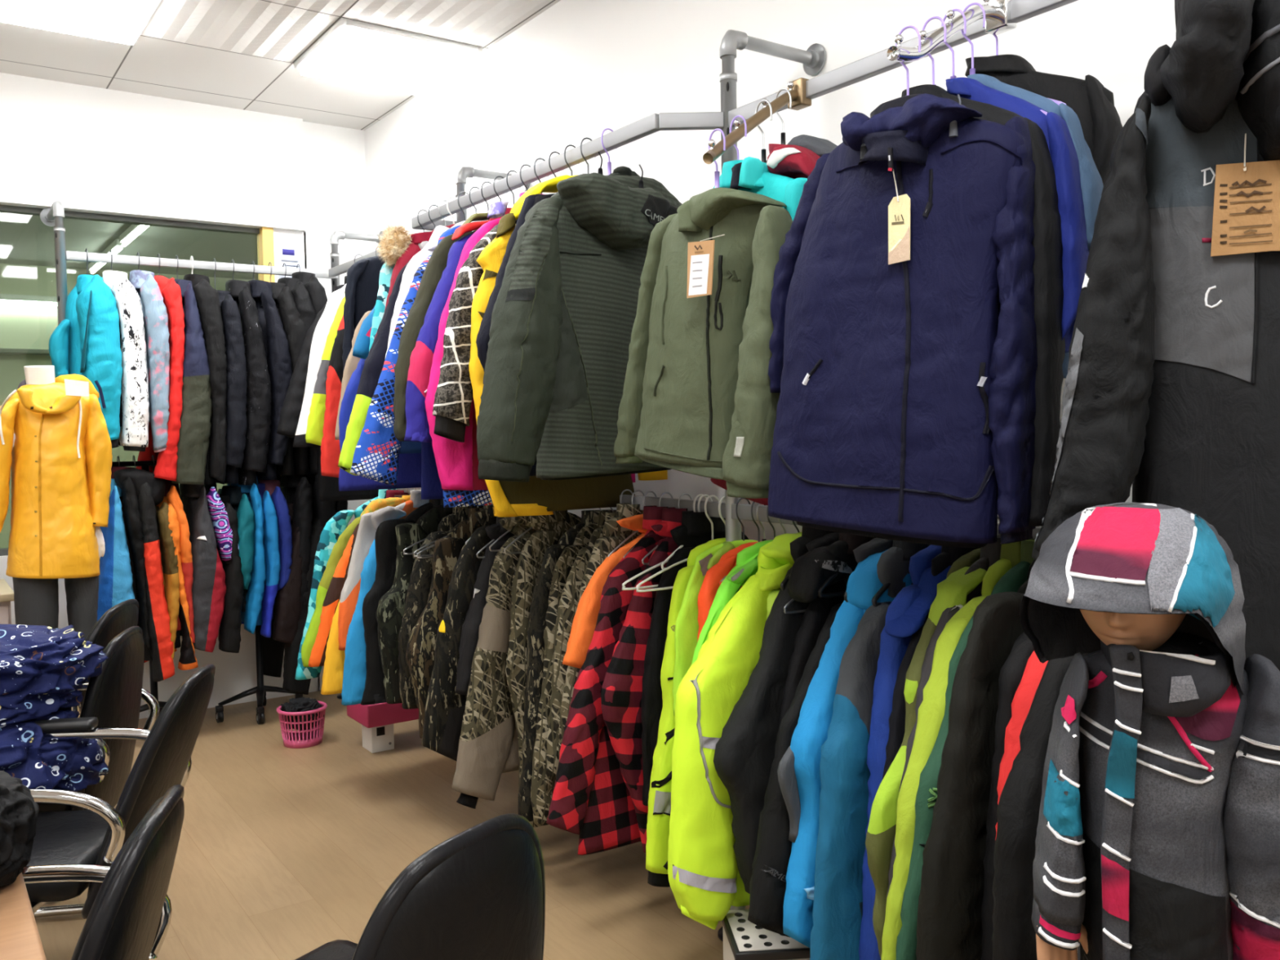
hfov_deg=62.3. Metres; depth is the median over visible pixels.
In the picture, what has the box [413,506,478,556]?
clothes hanger
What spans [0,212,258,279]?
window
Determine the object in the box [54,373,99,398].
hood
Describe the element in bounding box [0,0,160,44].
ceiling light panel
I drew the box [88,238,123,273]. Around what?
tube light
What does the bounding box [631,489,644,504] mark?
clothes hanger
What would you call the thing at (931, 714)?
jacket
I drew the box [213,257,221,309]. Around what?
clothes hanger
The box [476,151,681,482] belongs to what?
jacket
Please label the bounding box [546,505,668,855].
plaid jacket
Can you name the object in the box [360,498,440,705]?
jacket
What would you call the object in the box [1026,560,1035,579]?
hood
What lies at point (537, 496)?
jacket
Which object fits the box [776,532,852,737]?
jacket
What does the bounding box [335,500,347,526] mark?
jacket
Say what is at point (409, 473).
jacket
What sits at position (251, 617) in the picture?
jacket
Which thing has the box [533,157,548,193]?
clothes hanger
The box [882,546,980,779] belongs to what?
jacket
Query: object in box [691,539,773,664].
jacket
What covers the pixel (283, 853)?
floor
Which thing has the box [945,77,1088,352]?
jacket
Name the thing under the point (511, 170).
clothes hanger
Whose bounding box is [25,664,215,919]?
office chair
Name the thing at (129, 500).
jacket
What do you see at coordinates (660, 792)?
jacket
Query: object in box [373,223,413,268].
fur hood
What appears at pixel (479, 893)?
office chair
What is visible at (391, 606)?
jacket
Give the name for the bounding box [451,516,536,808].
jacket
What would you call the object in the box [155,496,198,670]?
jacket
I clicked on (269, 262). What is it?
clothes hanger
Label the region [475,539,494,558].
clothes hanger
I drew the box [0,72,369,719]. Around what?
wall
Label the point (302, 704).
clothes
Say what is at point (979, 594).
clothes hanger
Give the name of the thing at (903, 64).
clothes hanger
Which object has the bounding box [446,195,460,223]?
clothes hanger
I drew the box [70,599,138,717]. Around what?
office chair
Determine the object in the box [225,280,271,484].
jacket
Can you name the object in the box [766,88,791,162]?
clothes hanger
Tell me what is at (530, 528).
clothes hanger
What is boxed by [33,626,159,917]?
office chair
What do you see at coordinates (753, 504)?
clothes hanger
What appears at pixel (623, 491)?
clothes hanger
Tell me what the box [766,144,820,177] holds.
hood
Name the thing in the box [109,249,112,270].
clothes hanger
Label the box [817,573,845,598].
clothes hanger
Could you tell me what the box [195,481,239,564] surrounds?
jacket
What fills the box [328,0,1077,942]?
rack
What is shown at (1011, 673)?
jacket
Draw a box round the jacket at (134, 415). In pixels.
[102,270,149,451]
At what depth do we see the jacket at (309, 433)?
4.56 m
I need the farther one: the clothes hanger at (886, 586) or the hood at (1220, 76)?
the clothes hanger at (886, 586)
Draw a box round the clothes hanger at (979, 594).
[973,589,982,598]
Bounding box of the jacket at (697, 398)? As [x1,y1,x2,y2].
[613,186,792,498]
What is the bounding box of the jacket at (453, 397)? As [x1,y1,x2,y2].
[432,201,517,442]
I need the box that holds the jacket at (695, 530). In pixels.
[641,511,749,805]
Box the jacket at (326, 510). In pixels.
[306,473,336,527]
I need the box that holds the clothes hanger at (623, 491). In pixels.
[620,488,632,503]
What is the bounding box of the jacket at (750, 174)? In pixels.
[712,156,807,220]
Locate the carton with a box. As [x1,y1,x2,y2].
[361,724,394,753]
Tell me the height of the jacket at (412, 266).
0.663 m
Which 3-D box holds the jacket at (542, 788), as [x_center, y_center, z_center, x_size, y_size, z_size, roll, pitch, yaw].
[-0.062,0.550,3.299,0.638,0.916,0.077,-3,3,-35]
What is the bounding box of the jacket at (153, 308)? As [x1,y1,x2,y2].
[128,270,169,452]
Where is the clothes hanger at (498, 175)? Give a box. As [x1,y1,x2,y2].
[493,175,503,201]
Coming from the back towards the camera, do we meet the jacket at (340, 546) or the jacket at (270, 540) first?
the jacket at (270, 540)
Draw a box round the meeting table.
[0,872,46,959]
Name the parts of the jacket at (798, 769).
elbow panel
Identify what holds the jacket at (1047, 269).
hanging from the clothes hanger at (940, 19)
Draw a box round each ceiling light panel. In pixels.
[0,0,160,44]
[293,17,482,96]
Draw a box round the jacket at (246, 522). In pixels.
[217,485,254,612]
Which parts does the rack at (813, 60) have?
rail, rail, post, wall arm, rail, post, wall arm, rail, rail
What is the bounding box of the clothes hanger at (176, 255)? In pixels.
[175,254,184,306]
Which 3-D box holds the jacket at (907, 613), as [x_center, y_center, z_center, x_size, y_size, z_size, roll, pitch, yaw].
[0.696,0.569,2.245,0.601,0.880,0.115,-3,3,-35]
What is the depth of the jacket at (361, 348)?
3.65 m
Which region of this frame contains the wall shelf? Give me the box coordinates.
[0,348,49,355]
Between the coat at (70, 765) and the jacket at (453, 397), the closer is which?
the coat at (70, 765)
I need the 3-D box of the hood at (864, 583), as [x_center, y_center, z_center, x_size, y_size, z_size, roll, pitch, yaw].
[0.581,0.215,2.332,0.312,0.157,0.132,-3,3,-35]
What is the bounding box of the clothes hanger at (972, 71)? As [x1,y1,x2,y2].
[960,2,1066,105]
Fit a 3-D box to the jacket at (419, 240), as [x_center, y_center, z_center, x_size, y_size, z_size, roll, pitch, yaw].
[-0.633,-0.569,3.690,0.734,0.646,0.089,-3,3,-35]
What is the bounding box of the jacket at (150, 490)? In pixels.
[113,468,174,681]
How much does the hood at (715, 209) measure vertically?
0.091 m
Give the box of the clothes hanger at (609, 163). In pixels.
[600,128,617,175]
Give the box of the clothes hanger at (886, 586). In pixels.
[871,582,892,607]
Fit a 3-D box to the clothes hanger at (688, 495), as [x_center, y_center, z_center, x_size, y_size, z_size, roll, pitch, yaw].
[0.128,0.133,2.976,0.304,0.192,0.006,-3,3,-35]
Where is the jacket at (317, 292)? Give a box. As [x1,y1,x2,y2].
[292,271,327,474]
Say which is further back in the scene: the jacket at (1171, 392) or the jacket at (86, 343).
the jacket at (86, 343)
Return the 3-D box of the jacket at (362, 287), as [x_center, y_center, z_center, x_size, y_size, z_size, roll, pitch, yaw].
[-0.956,-0.698,4.497,0.632,0.516,0.113,-3,3,-35]
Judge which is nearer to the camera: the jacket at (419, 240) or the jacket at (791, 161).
the jacket at (791, 161)
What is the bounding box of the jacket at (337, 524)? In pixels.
[294,488,395,679]
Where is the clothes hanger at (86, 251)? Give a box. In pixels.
[84,248,88,275]
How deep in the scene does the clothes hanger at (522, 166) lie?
3.32 m
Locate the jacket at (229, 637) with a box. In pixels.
[216,493,244,653]
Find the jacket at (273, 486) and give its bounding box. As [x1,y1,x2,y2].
[257,480,292,608]
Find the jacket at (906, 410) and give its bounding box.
[768,93,1037,547]
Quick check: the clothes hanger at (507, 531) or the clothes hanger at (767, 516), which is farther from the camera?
the clothes hanger at (507, 531)
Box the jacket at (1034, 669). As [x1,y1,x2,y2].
[995,650,1048,836]
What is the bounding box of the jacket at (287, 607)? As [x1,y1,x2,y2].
[272,502,302,643]
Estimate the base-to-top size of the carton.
0.122 m
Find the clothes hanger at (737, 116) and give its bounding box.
[729,115,746,159]
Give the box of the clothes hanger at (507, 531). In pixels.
[488,529,510,551]
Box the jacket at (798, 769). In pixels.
[777,537,913,947]
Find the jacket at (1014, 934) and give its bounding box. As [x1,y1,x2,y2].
[991,654,1086,959]
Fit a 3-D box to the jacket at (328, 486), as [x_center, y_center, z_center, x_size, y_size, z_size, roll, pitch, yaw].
[-1.336,-0.429,4.970,0.736,1.045,0.120,-3,3,-35]
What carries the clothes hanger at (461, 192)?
hanging from the rack at (813, 60)
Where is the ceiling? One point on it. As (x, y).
(235, 54)
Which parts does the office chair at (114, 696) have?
seat, frame, backrest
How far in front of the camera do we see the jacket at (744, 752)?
2.37 m
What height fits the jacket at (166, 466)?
0.932 m
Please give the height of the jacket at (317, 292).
0.976 m
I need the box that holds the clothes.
[280,697,324,730]
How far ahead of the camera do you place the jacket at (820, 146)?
2.37 m
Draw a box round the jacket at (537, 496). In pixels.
[468,174,667,516]
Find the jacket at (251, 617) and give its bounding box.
[226,475,266,634]
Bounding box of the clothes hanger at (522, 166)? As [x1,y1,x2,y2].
[520,164,534,191]
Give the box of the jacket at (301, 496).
[276,474,312,619]
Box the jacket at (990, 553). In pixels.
[886,537,1001,897]
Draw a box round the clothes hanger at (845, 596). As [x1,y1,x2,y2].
[843,591,848,602]
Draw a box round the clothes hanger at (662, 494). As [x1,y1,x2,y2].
[623,492,673,558]
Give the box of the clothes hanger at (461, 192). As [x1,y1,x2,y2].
[457,191,467,220]
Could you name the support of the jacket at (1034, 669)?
hanging from the clothes hanger
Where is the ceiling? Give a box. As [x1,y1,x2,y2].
[0,0,559,130]
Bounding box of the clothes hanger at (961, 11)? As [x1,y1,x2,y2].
[941,8,1047,115]
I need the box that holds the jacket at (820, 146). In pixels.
[786,134,837,156]
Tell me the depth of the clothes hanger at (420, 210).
3.97 m
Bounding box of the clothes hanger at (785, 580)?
[780,573,790,591]
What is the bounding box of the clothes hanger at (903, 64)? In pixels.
[895,25,920,95]
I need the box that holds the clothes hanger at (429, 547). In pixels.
[416,505,484,558]
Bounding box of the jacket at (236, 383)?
[216,289,247,484]
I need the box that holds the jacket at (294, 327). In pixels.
[270,282,306,475]
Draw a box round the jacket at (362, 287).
[342,255,387,373]
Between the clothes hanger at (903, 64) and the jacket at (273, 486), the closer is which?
the clothes hanger at (903, 64)
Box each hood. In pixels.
[17,379,26,389]
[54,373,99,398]
[113,468,165,506]
[154,275,168,302]
[360,497,405,517]
[370,506,406,529]
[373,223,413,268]
[437,225,461,244]
[451,220,488,239]
[462,212,489,225]
[510,174,578,219]
[556,165,679,250]
[688,186,786,231]
[760,532,801,564]
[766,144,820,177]
[787,546,852,602]
[846,548,913,609]
[884,565,951,637]
[928,566,986,625]
[1019,502,1245,694]
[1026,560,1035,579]
[1160,0,1279,160]
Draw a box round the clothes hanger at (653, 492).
[607,490,657,557]
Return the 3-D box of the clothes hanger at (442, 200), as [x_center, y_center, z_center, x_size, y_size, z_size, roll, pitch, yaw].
[-0.703,-0.874,3.833,0.304,0.277,0.006,-3,3,-35]
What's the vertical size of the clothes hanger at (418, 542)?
0.242 m
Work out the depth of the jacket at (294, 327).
4.94 m
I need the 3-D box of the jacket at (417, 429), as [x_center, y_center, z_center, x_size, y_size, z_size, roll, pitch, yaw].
[-0.384,-0.482,3.316,0.761,0.716,0.096,-3,3,-35]
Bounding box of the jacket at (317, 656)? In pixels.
[308,494,409,666]
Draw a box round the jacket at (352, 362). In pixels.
[334,310,371,439]
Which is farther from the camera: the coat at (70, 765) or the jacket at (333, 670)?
the jacket at (333, 670)
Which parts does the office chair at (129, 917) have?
frame, backrest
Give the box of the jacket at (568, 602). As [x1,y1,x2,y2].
[546,511,616,777]
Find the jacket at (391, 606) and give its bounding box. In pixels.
[376,498,453,704]
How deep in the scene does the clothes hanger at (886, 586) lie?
2.21 m
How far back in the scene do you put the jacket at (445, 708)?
3.41 m
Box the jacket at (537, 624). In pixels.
[517,509,616,821]
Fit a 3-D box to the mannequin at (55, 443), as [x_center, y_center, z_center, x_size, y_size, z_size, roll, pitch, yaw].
[-2.222,0.396,3.946,0.483,1.645,0.326,-3,4,-40]
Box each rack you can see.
[40,200,384,699]
[111,460,302,724]
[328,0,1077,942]
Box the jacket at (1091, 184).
[967,73,1103,377]
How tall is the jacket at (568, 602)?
0.753 m
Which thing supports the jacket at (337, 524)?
hanging from the clothes hanger
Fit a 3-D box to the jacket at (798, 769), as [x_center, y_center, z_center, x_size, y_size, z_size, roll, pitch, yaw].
[0.585,0.547,2.351,0.659,0.844,0.142,-3,3,-35]
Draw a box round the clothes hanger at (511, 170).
[506,169,520,204]
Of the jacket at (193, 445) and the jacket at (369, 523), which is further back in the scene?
the jacket at (193, 445)
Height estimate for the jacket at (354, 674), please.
0.687 m
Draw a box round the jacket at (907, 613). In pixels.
[858,544,951,959]
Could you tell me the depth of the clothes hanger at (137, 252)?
4.80 m
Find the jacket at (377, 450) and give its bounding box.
[350,225,461,486]
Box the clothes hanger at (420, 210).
[417,209,430,231]
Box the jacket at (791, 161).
[710,143,820,505]
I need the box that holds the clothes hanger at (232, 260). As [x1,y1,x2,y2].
[231,259,234,279]
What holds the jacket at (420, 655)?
hanging from the clothes hanger
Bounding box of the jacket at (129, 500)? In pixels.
[111,466,151,649]
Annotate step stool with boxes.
[721,909,809,959]
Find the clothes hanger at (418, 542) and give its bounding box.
[403,537,426,554]
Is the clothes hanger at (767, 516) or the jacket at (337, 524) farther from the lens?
the jacket at (337, 524)
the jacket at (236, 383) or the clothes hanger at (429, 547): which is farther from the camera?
the jacket at (236, 383)
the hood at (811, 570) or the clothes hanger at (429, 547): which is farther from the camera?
the clothes hanger at (429, 547)
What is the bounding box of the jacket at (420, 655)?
[405,506,484,746]
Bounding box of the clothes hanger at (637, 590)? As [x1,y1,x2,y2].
[635,494,719,592]
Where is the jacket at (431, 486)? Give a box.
[337,258,443,499]
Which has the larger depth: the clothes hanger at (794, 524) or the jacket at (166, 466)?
the jacket at (166, 466)
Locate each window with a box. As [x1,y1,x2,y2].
[0,204,259,555]
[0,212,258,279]
[0,262,252,548]
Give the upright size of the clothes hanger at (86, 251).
0.251 m
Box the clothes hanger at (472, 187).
[469,186,483,213]
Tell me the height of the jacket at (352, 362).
0.687 m
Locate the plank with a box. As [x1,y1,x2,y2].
[346,702,418,728]
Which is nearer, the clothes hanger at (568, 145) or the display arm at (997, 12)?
the display arm at (997, 12)
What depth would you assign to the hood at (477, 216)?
3.30 m
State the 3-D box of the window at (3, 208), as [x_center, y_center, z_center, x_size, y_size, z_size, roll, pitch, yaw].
[-3.906,-0.400,4.139,4.760,1.600,0.060,-3,3,-35]
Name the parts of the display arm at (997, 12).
knob, knob, knob, knob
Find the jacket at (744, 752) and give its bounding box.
[713,526,834,893]
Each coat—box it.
[0,623,107,726]
[0,706,108,791]
[262,496,324,694]
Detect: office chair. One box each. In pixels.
[22,784,184,959]
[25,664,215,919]
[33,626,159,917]
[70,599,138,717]
[295,813,545,959]
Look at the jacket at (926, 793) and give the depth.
1.83 m
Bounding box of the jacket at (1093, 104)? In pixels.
[964,53,1123,185]
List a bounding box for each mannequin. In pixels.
[0,365,112,639]
[1019,502,1279,959]
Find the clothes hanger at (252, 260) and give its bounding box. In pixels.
[251,260,262,306]
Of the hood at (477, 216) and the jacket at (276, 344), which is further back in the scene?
the jacket at (276, 344)
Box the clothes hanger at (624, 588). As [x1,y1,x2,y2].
[622,493,706,590]
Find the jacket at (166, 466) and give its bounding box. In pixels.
[135,275,185,481]
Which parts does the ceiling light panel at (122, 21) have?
frame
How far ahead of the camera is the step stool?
2.36 m
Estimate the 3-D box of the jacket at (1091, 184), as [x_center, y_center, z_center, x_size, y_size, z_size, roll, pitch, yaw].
[0.716,-0.473,1.945,0.258,0.574,0.110,1,4,40]
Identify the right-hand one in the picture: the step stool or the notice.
the step stool
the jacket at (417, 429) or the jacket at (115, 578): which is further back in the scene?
the jacket at (115, 578)
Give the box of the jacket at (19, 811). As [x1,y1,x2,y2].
[0,769,39,887]
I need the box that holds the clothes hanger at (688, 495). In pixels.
[641,493,692,564]
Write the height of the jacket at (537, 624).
0.921 m
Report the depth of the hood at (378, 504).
3.98 m
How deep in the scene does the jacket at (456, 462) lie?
3.10 m
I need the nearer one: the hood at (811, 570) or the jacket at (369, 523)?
the hood at (811, 570)
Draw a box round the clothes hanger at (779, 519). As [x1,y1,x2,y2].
[777,518,786,533]
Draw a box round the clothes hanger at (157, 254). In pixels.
[156,253,159,275]
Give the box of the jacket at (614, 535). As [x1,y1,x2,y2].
[558,502,643,763]
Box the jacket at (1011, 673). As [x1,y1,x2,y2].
[981,631,1034,959]
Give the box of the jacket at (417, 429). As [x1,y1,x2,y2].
[404,220,488,442]
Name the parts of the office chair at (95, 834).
seat, frame, frame, backrest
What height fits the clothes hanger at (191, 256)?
0.223 m
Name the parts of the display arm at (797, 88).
knob, knob, knob, knob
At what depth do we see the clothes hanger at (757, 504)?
2.69 m
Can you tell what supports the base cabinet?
on the floor
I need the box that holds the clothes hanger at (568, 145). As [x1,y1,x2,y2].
[564,144,579,175]
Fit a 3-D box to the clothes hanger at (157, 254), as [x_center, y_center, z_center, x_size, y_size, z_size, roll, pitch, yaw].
[-2.209,-0.929,4.865,0.005,0.221,0.304,-3,3,-35]
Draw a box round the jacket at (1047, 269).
[901,84,1065,527]
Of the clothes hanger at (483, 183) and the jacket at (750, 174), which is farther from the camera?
the clothes hanger at (483, 183)
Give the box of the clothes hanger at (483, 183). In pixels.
[480,181,494,212]
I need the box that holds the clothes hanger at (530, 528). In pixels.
[503,526,533,554]
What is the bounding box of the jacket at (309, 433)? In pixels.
[292,284,346,447]
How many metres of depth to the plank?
4.53 m
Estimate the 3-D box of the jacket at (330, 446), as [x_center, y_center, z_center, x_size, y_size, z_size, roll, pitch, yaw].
[-1.068,-0.452,4.632,0.680,0.864,0.093,-3,4,-36]
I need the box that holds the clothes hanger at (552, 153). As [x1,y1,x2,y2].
[548,151,563,192]
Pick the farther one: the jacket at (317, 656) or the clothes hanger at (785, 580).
the jacket at (317, 656)
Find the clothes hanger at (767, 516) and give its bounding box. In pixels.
[766,505,775,537]
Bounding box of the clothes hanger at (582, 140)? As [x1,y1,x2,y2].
[580,137,595,173]
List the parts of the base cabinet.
door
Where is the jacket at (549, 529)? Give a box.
[505,510,581,827]
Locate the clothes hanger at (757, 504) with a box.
[755,502,766,541]
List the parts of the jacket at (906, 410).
zip pull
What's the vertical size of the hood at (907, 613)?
0.155 m
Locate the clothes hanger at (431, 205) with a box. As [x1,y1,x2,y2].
[428,204,438,228]
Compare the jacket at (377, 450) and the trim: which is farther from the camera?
the trim
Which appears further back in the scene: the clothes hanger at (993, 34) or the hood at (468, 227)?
the hood at (468, 227)
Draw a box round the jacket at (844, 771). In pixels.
[809,540,930,959]
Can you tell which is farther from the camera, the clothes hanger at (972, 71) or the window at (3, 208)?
the window at (3, 208)
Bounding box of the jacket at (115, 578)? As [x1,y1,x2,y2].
[97,478,134,621]
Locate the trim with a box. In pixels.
[257,226,281,475]
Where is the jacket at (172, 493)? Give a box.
[164,480,195,643]
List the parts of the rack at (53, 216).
wall arm, post, rail, post, wall arm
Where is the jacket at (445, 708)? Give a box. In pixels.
[422,505,496,761]
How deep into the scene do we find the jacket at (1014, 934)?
1.54 m
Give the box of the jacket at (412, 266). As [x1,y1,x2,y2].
[385,220,483,356]
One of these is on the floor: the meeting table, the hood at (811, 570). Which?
the meeting table
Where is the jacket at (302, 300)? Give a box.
[277,277,315,474]
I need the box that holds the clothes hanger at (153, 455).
[151,454,154,472]
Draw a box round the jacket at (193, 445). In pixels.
[157,279,212,484]
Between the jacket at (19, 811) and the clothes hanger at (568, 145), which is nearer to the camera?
the jacket at (19, 811)
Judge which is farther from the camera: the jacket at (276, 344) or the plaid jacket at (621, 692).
the jacket at (276, 344)
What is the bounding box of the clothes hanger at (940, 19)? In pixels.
[921,16,946,84]
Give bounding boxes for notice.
[277,243,302,278]
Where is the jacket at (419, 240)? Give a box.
[373,223,455,339]
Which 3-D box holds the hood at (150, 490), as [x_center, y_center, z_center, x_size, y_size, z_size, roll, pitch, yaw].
[-2.218,0.034,4.690,0.204,0.173,0.203,-3,3,-35]
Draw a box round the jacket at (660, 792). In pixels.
[645,537,725,887]
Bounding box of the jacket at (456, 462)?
[424,191,635,507]
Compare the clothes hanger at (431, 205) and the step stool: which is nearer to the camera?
the step stool
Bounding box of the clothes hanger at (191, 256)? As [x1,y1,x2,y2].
[190,255,193,274]
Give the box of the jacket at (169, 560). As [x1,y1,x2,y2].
[155,502,179,658]
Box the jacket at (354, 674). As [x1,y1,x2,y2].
[341,539,376,705]
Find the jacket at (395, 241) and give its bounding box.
[368,223,413,351]
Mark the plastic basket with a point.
(299, 739)
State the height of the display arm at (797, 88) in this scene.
0.253 m
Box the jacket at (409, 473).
[338,358,421,491]
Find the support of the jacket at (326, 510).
hanging from the clothes hanger
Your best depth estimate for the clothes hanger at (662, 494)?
3.03 m
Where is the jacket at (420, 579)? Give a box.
[398,505,483,709]
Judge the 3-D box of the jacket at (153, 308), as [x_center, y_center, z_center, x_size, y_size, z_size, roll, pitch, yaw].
[-2.251,-0.532,4.814,0.126,0.809,0.570,-3,3,-35]
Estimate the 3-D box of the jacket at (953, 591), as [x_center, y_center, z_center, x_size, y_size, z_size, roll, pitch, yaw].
[0.712,0.536,2.133,0.701,0.799,0.096,-3,3,-35]
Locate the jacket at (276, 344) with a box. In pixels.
[247,280,292,479]
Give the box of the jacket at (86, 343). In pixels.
[48,274,122,448]
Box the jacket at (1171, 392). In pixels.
[1031,0,1279,671]
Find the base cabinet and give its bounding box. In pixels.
[0,578,13,624]
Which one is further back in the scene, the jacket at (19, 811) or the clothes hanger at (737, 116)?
the clothes hanger at (737, 116)
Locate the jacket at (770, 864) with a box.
[747,532,874,937]
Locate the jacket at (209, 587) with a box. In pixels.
[179,483,226,652]
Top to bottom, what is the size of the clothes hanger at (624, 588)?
0.243 m
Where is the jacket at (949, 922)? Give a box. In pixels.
[915,560,1035,959]
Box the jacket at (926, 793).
[895,538,1034,959]
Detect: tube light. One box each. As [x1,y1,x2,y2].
[0,293,57,306]
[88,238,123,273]
[119,224,149,246]
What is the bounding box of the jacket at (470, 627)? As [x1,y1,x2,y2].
[455,516,515,695]
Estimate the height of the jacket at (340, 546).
0.656 m
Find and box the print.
[282,248,294,255]
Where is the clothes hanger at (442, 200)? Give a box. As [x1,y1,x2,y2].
[438,200,448,226]
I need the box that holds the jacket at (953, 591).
[865,548,986,958]
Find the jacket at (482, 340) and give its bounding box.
[475,193,555,475]
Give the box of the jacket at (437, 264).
[393,212,489,441]
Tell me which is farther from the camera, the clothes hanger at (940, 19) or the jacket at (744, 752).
the jacket at (744, 752)
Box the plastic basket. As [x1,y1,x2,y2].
[276,700,327,748]
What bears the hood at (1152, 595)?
attached to the mannequin at (1157, 837)
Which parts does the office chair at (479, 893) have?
seat, backrest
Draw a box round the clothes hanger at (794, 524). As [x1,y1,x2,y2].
[791,520,799,532]
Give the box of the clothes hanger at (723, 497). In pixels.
[718,496,725,528]
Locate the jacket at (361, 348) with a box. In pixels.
[352,305,421,453]
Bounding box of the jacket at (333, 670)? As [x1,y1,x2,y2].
[320,495,410,694]
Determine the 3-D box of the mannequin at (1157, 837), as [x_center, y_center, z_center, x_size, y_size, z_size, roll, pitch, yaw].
[0.666,0.664,1.370,0.343,1.274,0.306,-1,3,1]
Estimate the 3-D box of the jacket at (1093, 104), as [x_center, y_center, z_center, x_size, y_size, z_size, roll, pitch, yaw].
[0.770,-0.517,2.032,0.291,0.627,0.106,1,4,40]
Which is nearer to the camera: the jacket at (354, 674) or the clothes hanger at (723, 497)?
the clothes hanger at (723, 497)
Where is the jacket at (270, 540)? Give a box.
[241,483,280,637]
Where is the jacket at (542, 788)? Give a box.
[530,510,616,826]
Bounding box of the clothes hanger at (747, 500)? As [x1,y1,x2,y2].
[735,497,750,541]
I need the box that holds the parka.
[667,532,801,929]
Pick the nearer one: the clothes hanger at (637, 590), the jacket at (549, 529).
the clothes hanger at (637, 590)
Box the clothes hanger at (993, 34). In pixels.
[992,33,998,55]
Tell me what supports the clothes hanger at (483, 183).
hanging from the rack at (813, 60)
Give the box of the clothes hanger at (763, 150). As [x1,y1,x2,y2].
[755,99,772,163]
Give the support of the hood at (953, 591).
attached to the jacket at (953, 591)
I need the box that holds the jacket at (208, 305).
[182,274,226,484]
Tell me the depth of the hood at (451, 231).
3.35 m
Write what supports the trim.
attached to the wall at (86, 148)
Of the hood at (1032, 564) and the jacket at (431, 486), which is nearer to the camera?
the hood at (1032, 564)
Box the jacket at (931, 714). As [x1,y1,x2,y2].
[880,539,1035,959]
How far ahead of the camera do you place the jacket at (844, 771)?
2.14 m
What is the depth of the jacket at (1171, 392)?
1.59 m
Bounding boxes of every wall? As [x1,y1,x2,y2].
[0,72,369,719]
[364,0,1176,541]
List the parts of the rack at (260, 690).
post, post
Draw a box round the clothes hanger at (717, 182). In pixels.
[708,128,725,187]
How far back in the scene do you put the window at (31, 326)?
7.53 m
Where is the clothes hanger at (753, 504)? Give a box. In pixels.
[751,502,764,542]
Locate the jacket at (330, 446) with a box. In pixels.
[320,315,355,477]
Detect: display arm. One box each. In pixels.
[702,77,811,164]
[886,0,1016,62]
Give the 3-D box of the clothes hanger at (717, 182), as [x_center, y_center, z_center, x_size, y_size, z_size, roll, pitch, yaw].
[0.170,-0.661,2.333,0.012,0.224,0.330,-3,4,-40]
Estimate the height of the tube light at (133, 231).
0.065 m
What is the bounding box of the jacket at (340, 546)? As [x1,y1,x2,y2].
[301,489,410,666]
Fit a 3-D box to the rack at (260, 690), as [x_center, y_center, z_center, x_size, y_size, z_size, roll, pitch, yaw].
[-2.027,0.530,5.055,1.110,1.262,0.390,-3,3,-35]
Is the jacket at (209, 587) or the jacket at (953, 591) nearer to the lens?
the jacket at (953, 591)
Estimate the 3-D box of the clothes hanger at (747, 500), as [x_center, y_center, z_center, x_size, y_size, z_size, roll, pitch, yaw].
[0.272,0.163,2.772,0.304,0.236,0.005,-3,3,-35]
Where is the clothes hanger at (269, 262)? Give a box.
[268,262,279,309]
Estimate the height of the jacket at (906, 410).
0.795 m
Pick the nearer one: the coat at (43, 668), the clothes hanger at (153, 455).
the coat at (43, 668)
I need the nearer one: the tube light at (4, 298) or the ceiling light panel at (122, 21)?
the ceiling light panel at (122, 21)
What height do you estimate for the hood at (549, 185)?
0.145 m
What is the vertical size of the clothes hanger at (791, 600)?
0.242 m
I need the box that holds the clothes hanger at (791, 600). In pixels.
[783,599,806,613]
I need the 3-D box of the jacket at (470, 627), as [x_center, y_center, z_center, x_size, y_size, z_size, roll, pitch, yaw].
[-0.363,0.388,3.519,0.563,0.578,0.095,-3,4,-38]
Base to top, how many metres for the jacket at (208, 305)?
0.961 m
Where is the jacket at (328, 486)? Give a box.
[276,275,378,502]
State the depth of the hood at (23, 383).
3.91 m
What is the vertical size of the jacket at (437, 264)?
0.718 m
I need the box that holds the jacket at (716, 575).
[697,541,760,642]
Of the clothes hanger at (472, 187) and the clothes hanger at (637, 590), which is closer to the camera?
the clothes hanger at (637, 590)
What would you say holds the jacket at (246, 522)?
hanging from the clothes hanger
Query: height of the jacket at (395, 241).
0.559 m
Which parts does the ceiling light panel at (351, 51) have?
frame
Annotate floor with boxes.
[34,690,749,959]
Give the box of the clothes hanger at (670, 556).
[661,494,712,569]
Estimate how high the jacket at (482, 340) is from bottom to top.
0.791 m
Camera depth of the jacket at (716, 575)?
2.62 m
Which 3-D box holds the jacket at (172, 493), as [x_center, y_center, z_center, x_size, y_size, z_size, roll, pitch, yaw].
[-2.189,0.354,4.905,0.124,0.740,0.568,-3,3,-35]
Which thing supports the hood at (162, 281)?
attached to the jacket at (166, 466)
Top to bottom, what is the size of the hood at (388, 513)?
0.090 m
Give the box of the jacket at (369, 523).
[337,489,429,650]
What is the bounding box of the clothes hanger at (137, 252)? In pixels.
[137,252,139,270]

